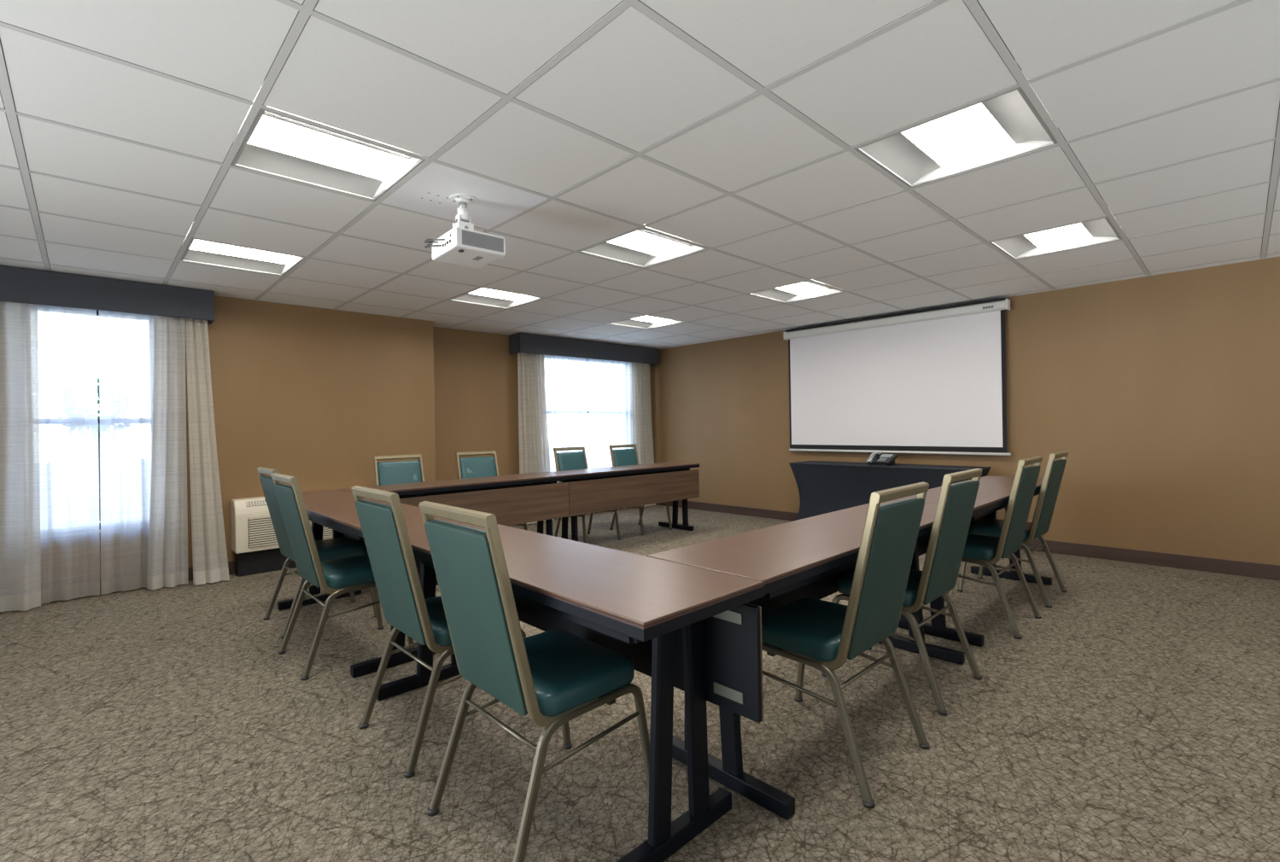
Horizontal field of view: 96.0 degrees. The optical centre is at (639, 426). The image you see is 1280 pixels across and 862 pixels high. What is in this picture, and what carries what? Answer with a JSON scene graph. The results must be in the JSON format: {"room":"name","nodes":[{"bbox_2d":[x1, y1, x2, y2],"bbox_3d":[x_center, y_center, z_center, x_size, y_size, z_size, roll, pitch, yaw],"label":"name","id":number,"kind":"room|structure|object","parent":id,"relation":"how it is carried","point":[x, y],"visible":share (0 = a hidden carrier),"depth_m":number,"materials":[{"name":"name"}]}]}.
{"room":"conference room","nodes":[
{"label":"conference room","id":0,"kind":"room"},
{"bbox_2d":[46,253,435,580],"bbox_3d":[-4.136,-0.010,4.302,5.192,2.480,0.420,-1,0,-44],"label":"wall","id":1,"kind":"structure","parent":0,"point":[312,395],"depth_m":5.17,"materials":[{"name":"paint"}]},
{"bbox_2d":[96,309,100,532],"bbox_3d":[-3.990,-0.042,4.213,0.720,1.640,0.110,-1,0,-44],"label":"window","id":2,"kind":"structure","parent":1,"relation":"in","point":[96,310],"depth_m":4.23,"materials":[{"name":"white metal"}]},
{"bbox_2d":[0,265,214,323],"bbox_3d":[-4.067,-0.931,3.957,1.835,0.231,0.190,-1,0,-44],"label":"valance","id":3,"kind":"object","parent":1,"relation":"attached to","point":[17,284],"visible":0.99,"depth_m":4.08,"materials":[{"name":"fabric"}]},
{"bbox_2d":[0,301,40,612],"bbox_3d":[-4.336,0.192,3.616,0.790,2.060,0.121,-1,0,-44],"label":"drape","id":4,"kind":"object","parent":3,"relation":"hanging from","point":[20,478],"visible":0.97,"depth_m":3.83,"materials":[{"name":"white fabric"}]},
{"bbox_2d":[37,304,99,604],"bbox_3d":[-4.033,0.187,4.027,0.366,2.060,0.041,-1,0,-44],"label":"sheer curtain","id":5,"kind":"object","parent":3,"relation":"hanging from","point":[67,349],"visible":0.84,"depth_m":4.05,"materials":[{"name":"white fabric"}]},
{"bbox_2d":[98,309,153,595],"bbox_3d":[-3.740,0.182,4.306,0.444,2.060,0.044,-1,0,-44],"label":"sheer curtain","id":6,"kind":"object","parent":3,"relation":"hanging from","point":[125,340],"visible":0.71,"depth_m":4.25,"materials":[{"name":"white fabric"}]},
{"bbox_2d":[146,315,188,590],"bbox_3d":[-3.570,0.179,4.344,0.249,2.060,0.116,-1,0,-44],"label":"drape","id":7,"kind":"object","parent":3,"relation":"hanging from","point":[167,555],"visible":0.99,"depth_m":4.35,"materials":[{"name":"white fabric"}]},
{"bbox_2d":[185,318,229,585],"bbox_3d":[-3.363,0.176,4.479,0.229,2.060,0.203,-1,0,-44],"label":"drape","id":8,"kind":"object","parent":3,"relation":"hanging from","point":[209,553],"visible":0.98,"depth_m":4.47,"materials":[{"name":"beige fabric"}]},
{"bbox_2d":[41,561,234,604],"bbox_3d":[-3.967,1.175,4.146,5.192,0.105,0.012,-1,0,-44],"label":"baseboard","id":9,"kind":"structure","parent":1,"relation":"attached to","point":[230,564],"depth_m":4.55,"materials":[{"name":"brown wood"}]},
{"bbox_2d":[214,256,1279,349],"bbox_3d":[0.033,-1.120,2.441,8.655,0.005,8.650,-1,0,-44],"label":"trim","id":10,"kind":"structure","parent":1,"relation":"attached to","point":[1274,256],"depth_m":5.04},
{"bbox_2d":[432,327,652,480],"bbox_3d":[-1.116,-0.059,7.404,3.463,2.480,0.127,-1,0,-44],"label":"wall","id":11,"kind":"structure","parent":0,"point":[476,381],"depth_m":6.58,"materials":[{"name":"paint"}]},
{"bbox_2d":[508,333,658,365],"bbox_3d":[-0.649,-0.988,7.605,2.310,0.231,0.248,-1,0,-44],"label":"valance","id":12,"kind":"object","parent":11,"relation":"attached to","point":[518,342],"visible":0.93,"depth_m":7.32,"materials":[{"name":"fabric"}]},
{"bbox_2d":[517,352,554,525],"bbox_3d":[-1.254,0.141,6.974,0.478,2.060,0.065,-1,0,-44],"label":"drape","id":13,"kind":"object","parent":12,"relation":"hanging from","point":[533,433],"visible":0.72,"depth_m":6.94,"materials":[{"name":"beige fabric"}]},
{"bbox_2d":[543,355,589,519],"bbox_3d":[-0.976,0.137,7.365,0.799,2.060,0.036,-1,0,-44],"label":"sheer curtain","id":14,"kind":"object","parent":12,"relation":"hanging from","point":[566,394],"visible":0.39,"depth_m":7.40,"materials":[{"name":"white fabric"}]},
{"bbox_2d":[587,358,632,508],"bbox_3d":[-0.354,0.126,7.963,0.893,2.060,0.036,-1,0,-44],"label":"sheer curtain","id":15,"kind":"object","parent":12,"relation":"hanging from","point":[609,382],"visible":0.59,"depth_m":7.89,"materials":[{"name":"white fabric"}]},
{"bbox_2d":[631,362,655,507],"bbox_3d":[0.063,0.119,8.241,0.453,2.060,0.062,-1,0,-44],"label":"drape","id":16,"kind":"object","parent":12,"relation":"hanging from","point":[642,428],"visible":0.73,"depth_m":8.24,"materials":[{"name":"beige fabric"}]},
{"bbox_2d":[0,0,1279,349],"bbox_3d":[0.034,-1.218,2.547,8.805,0.200,8.800,-1,0,-44],"label":"ceiling","id":17,"kind":"structure","parent":0,"point":[732,128],"depth_m":2.26,"materials":[{"name":"tile"}]},
{"bbox_2d":[180,220,305,275],"bbox_3d":[-2.566,-1.131,3.720,0.586,0.106,0.586,-1,0,-44],"label":"ceiling light","id":18,"kind":"object","parent":17,"relation":"attached to","point":[288,263],"visible":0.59,"depth_m":3.80,"materials":[{"name":"white"}]},
{"bbox_2d":[189,239,295,264],"bbox_3d":[-2.566,-1.123,3.720,0.558,0.010,0.290,-1,0,-44],"label":"diffuser","id":19,"kind":"object","parent":18,"relation":"attached to","point":[207,247],"depth_m":3.72,"materials":[{"name":"white plastic"}]},
{"bbox_2d":[230,78,426,201],"bbox_3d":[-1.300,-1.151,2.401,0.586,0.106,0.586,-1,0,-44],"label":"ceiling light","id":20,"kind":"object","parent":17,"relation":"attached to","point":[276,144],"visible":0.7,"depth_m":2.44,"materials":[{"name":"white"}]},
{"bbox_2d":[247,115,407,180],"bbox_3d":[-1.300,-1.143,2.401,0.558,0.010,0.290,-1,0,-44],"label":"diffuser","id":21,"kind":"object","parent":20,"relation":"attached to","point":[271,132],"depth_m":2.38,"materials":[{"name":"white plastic"}]},
{"bbox_2d":[380,162,548,230],"bbox_3d":[-0.858,-1.012,2.823,0.586,0.202,0.586,-1,0,-44],"label":"mount","id":22,"kind":"object","parent":17,"relation":"attached to","point":[470,201],"visible":0.77,"depth_m":2.78,"materials":[{"name":"white metal"}]},
{"bbox_2d":[424,227,505,268],"bbox_3d":[-0.844,-0.861,2.786,0.326,0.106,0.293,-1,0,-41],"label":"projector","id":23,"kind":"object","parent":22,"relation":"hanging from","point":[459,246],"visible":1,"depth_m":2.72,"materials":[{"name":"white plastic"}]},
{"bbox_2d":[461,229,503,252],"bbox_3d":[-0.732,-0.863,2.692,0.208,0.066,0.005,-1,0,-41],"label":"vent grille","id":24,"kind":"object","parent":23,"relation":"attached to","point":[469,238],"depth_m":2.69,"materials":[{"name":"grey plastic"}]},
{"bbox_2d":[449,286,543,309],"bbox_3d":[-1.247,-1.152,4.986,0.586,0.106,0.586,-1,0,-44],"label":"ceiling light","id":25,"kind":"object","parent":17,"relation":"attached to","point":[512,300],"visible":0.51,"depth_m":5.10,"materials":[{"name":"white plastic"}]},
{"bbox_2d":[468,288,529,300],"bbox_3d":[-1.247,-1.144,4.986,0.558,0.010,0.290,-1,0,-44],"label":"diffuser","id":26,"kind":"object","parent":25,"relation":"attached to","point":[485,292],"depth_m":5.02,"materials":[{"name":"white plastic"}]},
{"bbox_2d":[579,227,707,268],"bbox_3d":[0.019,-1.173,3.667,0.586,0.106,0.586,-1,0,-44],"label":"ceiling light","id":27,"kind":"object","parent":17,"relation":"attached to","point":[641,248],"visible":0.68,"depth_m":3.75,"materials":[{"name":"white"}]},
{"bbox_2d":[607,230,688,256],"bbox_3d":[0.019,-1.165,3.667,0.558,0.010,0.290,-1,0,-44],"label":"diffuser","id":28,"kind":"object","parent":27,"relation":"attached to","point":[642,241],"depth_m":3.69,"materials":[{"name":"white plastic"}]},
{"bbox_2d":[611,314,683,329],"bbox_3d":[0.072,-1.174,6.253,0.586,0.106,0.586,-1,0,-44],"label":"ceiling light","id":29,"kind":"object","parent":17,"relation":"attached to","point":[650,322],"visible":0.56,"depth_m":6.40,"materials":[{"name":"white plastic"}]},
{"bbox_2d":[632,315,670,322],"bbox_3d":[0.072,-1.166,6.253,0.558,0.010,0.290,-1,0,-44],"label":"diffuser","id":30,"kind":"object","parent":29,"relation":"attached to","point":[646,318],"depth_m":6.31,"materials":[{"name":"white plastic"}]},
{"bbox_2d":[748,280,843,303],"bbox_3d":[1.338,-1.195,4.933,0.586,0.106,0.586,-1,0,-44],"label":"ceiling light","id":31,"kind":"object","parent":17,"relation":"attached to","point":[809,289],"visible":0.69,"depth_m":5.04,"materials":[{"name":"white plastic"}]},
{"bbox_2d":[776,281,827,294],"bbox_3d":[1.338,-1.187,4.933,0.558,0.010,0.290,-1,0,-44],"label":"diffuser","id":32,"kind":"object","parent":31,"relation":"attached to","point":[806,288],"depth_m":4.99,"materials":[{"name":"white plastic"}]},
{"bbox_2d":[853,57,1057,187],"bbox_3d":[1.285,-1.194,2.348,0.586,0.106,0.586,-1,0,-44],"label":"ceiling light","id":33,"kind":"object","parent":17,"relation":"attached to","point":[1006,125],"visible":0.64,"depth_m":2.38,"materials":[{"name":"white"}]},
{"bbox_2d":[901,103,1014,166],"bbox_3d":[1.286,-1.186,2.348,0.558,0.010,0.290,-1,0,-44],"label":"diffuser","id":34,"kind":"object","parent":33,"relation":"attached to","point":[975,133],"depth_m":2.37,"materials":[{"name":"white plastic"}]},
{"bbox_2d":[988,198,1122,259],"bbox_3d":[2.604,-1.215,3.614,0.586,0.106,0.586,-1,0,-44],"label":"ceiling light","id":35,"kind":"object","parent":17,"relation":"attached to","point":[1101,230],"visible":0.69,"depth_m":3.69,"materials":[{"name":"white"}]},
{"bbox_2d":[1024,223,1091,247],"bbox_3d":[2.605,-1.207,3.614,0.558,0.010,0.290,-1,0,-44],"label":"diffuser","id":36,"kind":"object","parent":35,"relation":"attached to","point":[1077,234],"depth_m":3.68,"materials":[{"name":"white plastic"}]},
{"bbox_2d":[0,504,1279,861],"bbox_3d":[0.073,1.192,2.547,8.805,0.060,8.800,-1,0,-44],"label":"floor","id":37,"kind":"structure","parent":0,"point":[1137,719],"depth_m":2.13,"materials":[{"name":"carpet"}]},
{"bbox_2d":[230,496,333,577],"bbox_3d":[-2.900,0.903,5.029,1.070,0.615,0.216,-1,0,-44],"label":"air conditioner","id":38,"kind":"object","parent":37,"relation":"on","point":[254,545],"visible":0.27,"depth_m":4.70,"materials":[{"name":"beige plastic"}]},
{"bbox_2d":[245,500,267,507],"bbox_3d":[-2.856,0.629,4.979,0.910,0.044,0.034,-1,0,-44],"label":"grille","id":39,"kind":"object","parent":38,"relation":"attached to","point":[248,503],"depth_m":4.71,"materials":[{"name":"beige plastic"}]},
{"bbox_2d":[248,516,333,548],"bbox_3d":[-2.822,0.859,4.965,0.925,0.240,0.015,-1,0,-44],"label":"grille","id":40,"kind":"object","parent":38,"relation":"attached to","point":[261,533],"depth_m":4.71,"materials":[{"name":"beige plastic"}]},
{"bbox_2d":[257,467,376,638],"bbox_3d":[-1.995,0.722,3.577,0.561,0.952,0.478,-1,0,-44],"label":"banquet chair","id":41,"kind":"object","parent":37,"relation":"on","point":[343,547],"visible":0.44,"depth_m":3.48,"materials":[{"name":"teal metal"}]},
{"bbox_2d":[270,473,414,680],"bbox_3d":[-1.561,0.714,3.031,0.561,0.952,0.478,-1,0,-44],"label":"banquet chair","id":42,"kind":"object","parent":37,"relation":"on","point":[336,578],"visible":0.83,"depth_m":2.86,"materials":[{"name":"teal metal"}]},
{"bbox_2d":[264,489,438,677],"bbox_3d":[-1.695,0.821,3.403,0.530,0.738,1.828,-1,0,-44],"label":"folding table","id":43,"kind":"object","parent":37,"relation":"on","point":[334,510],"visible":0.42,"depth_m":3.09,"materials":[{"name":"laminate"}]},
{"bbox_2d":[373,454,425,485],"bbox_3d":[-1.859,0.719,4.692,0.478,0.952,0.561,-1,0,-44],"label":"banquet chair","id":44,"kind":"object","parent":37,"relation":"on","point":[400,472],"visible":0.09,"depth_m":4.84,"materials":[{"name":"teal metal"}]},
{"bbox_2d":[350,485,526,778],"bbox_3d":[-0.763,0.701,2.265,0.561,0.952,0.478,-1,0,-44],"label":"banquet chair","id":45,"kind":"object","parent":37,"relation":"on","point":[405,608],"visible":0.68,"depth_m":2.05,"materials":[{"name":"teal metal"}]},
{"bbox_2d":[338,473,569,536],"bbox_3d":[-1.446,0.817,4.705,1.778,0.738,0.530,-1,0,-44],"label":"folding table","id":46,"kind":"object","parent":37,"relation":"on","point":[514,499],"visible":0.38,"depth_m":4.71,"materials":[{"name":"laminate"}]},
{"bbox_2d":[455,450,527,531],"bbox_3d":[-1.340,0.711,5.191,0.478,0.952,0.561,-1,0,-44],"label":"banquet chair","id":47,"kind":"object","parent":37,"relation":"on","point":[477,467],"visible":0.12,"depth_m":5.33,"materials":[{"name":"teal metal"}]},
{"bbox_2d":[418,501,649,861],"bbox_3d":[-0.307,0.694,1.753,0.561,0.952,0.478,-1,0,-44],"label":"banquet chair","id":48,"kind":"object","parent":37,"relation":"on","point":[555,678],"visible":0.98,"depth_m":1.60,"materials":[{"name":"teal leather"}]},
{"bbox_2d":[356,516,763,861],"bbox_3d":[-0.428,0.801,2.083,0.530,0.738,1.828,-1,0,-44],"label":"folding table","id":49,"kind":"object","parent":37,"relation":"on","point":[694,631],"visible":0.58,"depth_m":1.60,"materials":[{"name":"laminate"}]},
{"bbox_2d":[553,446,620,543],"bbox_3d":[-0.561,0.698,5.939,0.478,0.952,0.561,-1,0,-44],"label":"banquet chair","id":50,"kind":"object","parent":37,"relation":"on","point":[575,460],"visible":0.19,"depth_m":6.04,"materials":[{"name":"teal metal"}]},
{"bbox_2d":[541,461,699,541],"bbox_3d":[-0.163,0.796,5.937,1.778,0.738,0.530,-1,0,-44],"label":"folding table","id":51,"kind":"object","parent":37,"relation":"on","point":[594,490],"visible":0.8,"depth_m":5.68,"materials":[{"name":"laminate"}]},
{"bbox_2d":[608,444,672,535],"bbox_3d":[-0.005,0.689,6.472,0.478,0.952,0.561,-1,0,-44],"label":"banquet chair","id":52,"kind":"object","parent":37,"relation":"on","point":[622,457],"visible":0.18,"depth_m":6.56,"materials":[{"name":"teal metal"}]},
{"bbox_2d":[646,500,976,820],"bbox_3d":[0.814,0.780,2.386,1.828,0.738,0.530,-1,0,-44],"label":"folding table","id":53,"kind":"object","parent":37,"relation":"on","point":[806,558],"visible":0.39,"depth_m":1.93,"materials":[{"name":"laminate"}]},
{"bbox_2d":[739,482,929,808],"bbox_3d":[0.680,0.678,2.076,0.478,0.952,0.561,-1,0,-44],"label":"banquet chair","id":54,"kind":"object","parent":37,"relation":"on","point":[819,634],"visible":0.9,"depth_m":1.91,"materials":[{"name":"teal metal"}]},
{"bbox_2d":[789,461,990,520],"bbox_3d":[2.418,0.755,5.761,0.450,0.735,1.820,-1,0,-44],"label":"covered table","id":55,"kind":"object","parent":37,"relation":"on","point":[824,487],"visible":0.42,"depth_m":5.82,"materials":[{"name":"black fabric"}]},
{"bbox_2d":[866,452,897,466],"bbox_3d":[2.394,0.324,5.704,0.207,0.125,0.230,-1,0,-36],"label":"desk phone","id":56,"kind":"object","parent":55,"relation":"on","point":[875,458],"visible":1,"depth_m":5.68,"materials":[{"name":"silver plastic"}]},
{"bbox_2d":[821,468,982,715],"bbox_3d":[1.187,0.669,2.616,0.478,0.952,0.561,-1,0,-44],"label":"banquet chair","id":57,"kind":"object","parent":37,"relation":"on","point":[938,577],"visible":0.84,"depth_m":2.40,"materials":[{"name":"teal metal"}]},
{"bbox_2d":[894,475,1052,647],"bbox_3d":[2.134,0.759,3.653,1.828,0.738,0.530,-1,0,-44],"label":"folding table","id":58,"kind":"object","parent":37,"relation":"on","point":[993,494],"visible":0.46,"depth_m":3.24,"materials":[{"name":"laminate"}]},
{"bbox_2d":[922,455,1042,639],"bbox_3d":[1.995,0.656,3.392,0.478,0.952,0.561,-1,0,-44],"label":"banquet chair","id":59,"kind":"object","parent":37,"relation":"on","point":[986,552],"visible":0.69,"depth_m":3.19,"materials":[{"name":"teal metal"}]},
{"bbox_2d":[957,450,1068,607],"bbox_3d":[2.514,0.648,3.890,0.478,0.952,0.561,-1,0,-44],"label":"banquet chair","id":60,"kind":"object","parent":37,"relation":"on","point":[1054,472],"visible":0.77,"depth_m":3.71,"materials":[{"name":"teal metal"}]},
{"bbox_2d":[650,238,1279,566],"bbox_3d":[3.174,-0.130,5.544,0.150,2.480,8.800,-1,0,-44],"label":"wall","id":61,"kind":"structure","parent":0,"point":[1161,393],"depth_m":4.70,"materials":[{"name":"paint"}]},
{"bbox_2d":[783,297,1011,455],"bbox_3d":[2.536,-0.430,5.996,0.133,1.422,2.290,-1,0,-44],"label":"projection screen","id":62,"kind":"object","parent":61,"relation":"attached to","point":[932,380],"visible":1,"depth_m":5.84,"materials":[{"name":"white fabric"}]},
{"bbox_2d":[655,500,1279,580],"bbox_3d":[3.190,1.058,5.428,0.014,0.105,8.638,-1,0,-44],"label":"baseboard","id":63,"kind":"structure","parent":61,"relation":"attached to","point":[1213,565],"depth_m":4.64,"materials":[{"name":"brown wood"}]},
{"label":"outside","id":64,"kind":"structure","parent":0,"visible":0},
{"bbox_2d":[99,448,590,522],"bbox_3d":[-15.915,1.824,20.217,45.000,0.200,38.750,-1,0,-44],"label":"ground","id":65,"kind":"structure","parent":64,"point":[588,448],"depth_m":25.69,"materials":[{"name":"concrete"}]},
{"bbox_2d":[97,377,100,520],"bbox_3d":[-9.257,0.386,9.836,1.031,2.456,1.056,-1,0,-44],"label":"tree","id":66,"kind":"object","parent":65,"relation":"on","point":[98,396],"visible":0.08,"depth_m":9.79,"materials":[{"name":"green plant"}]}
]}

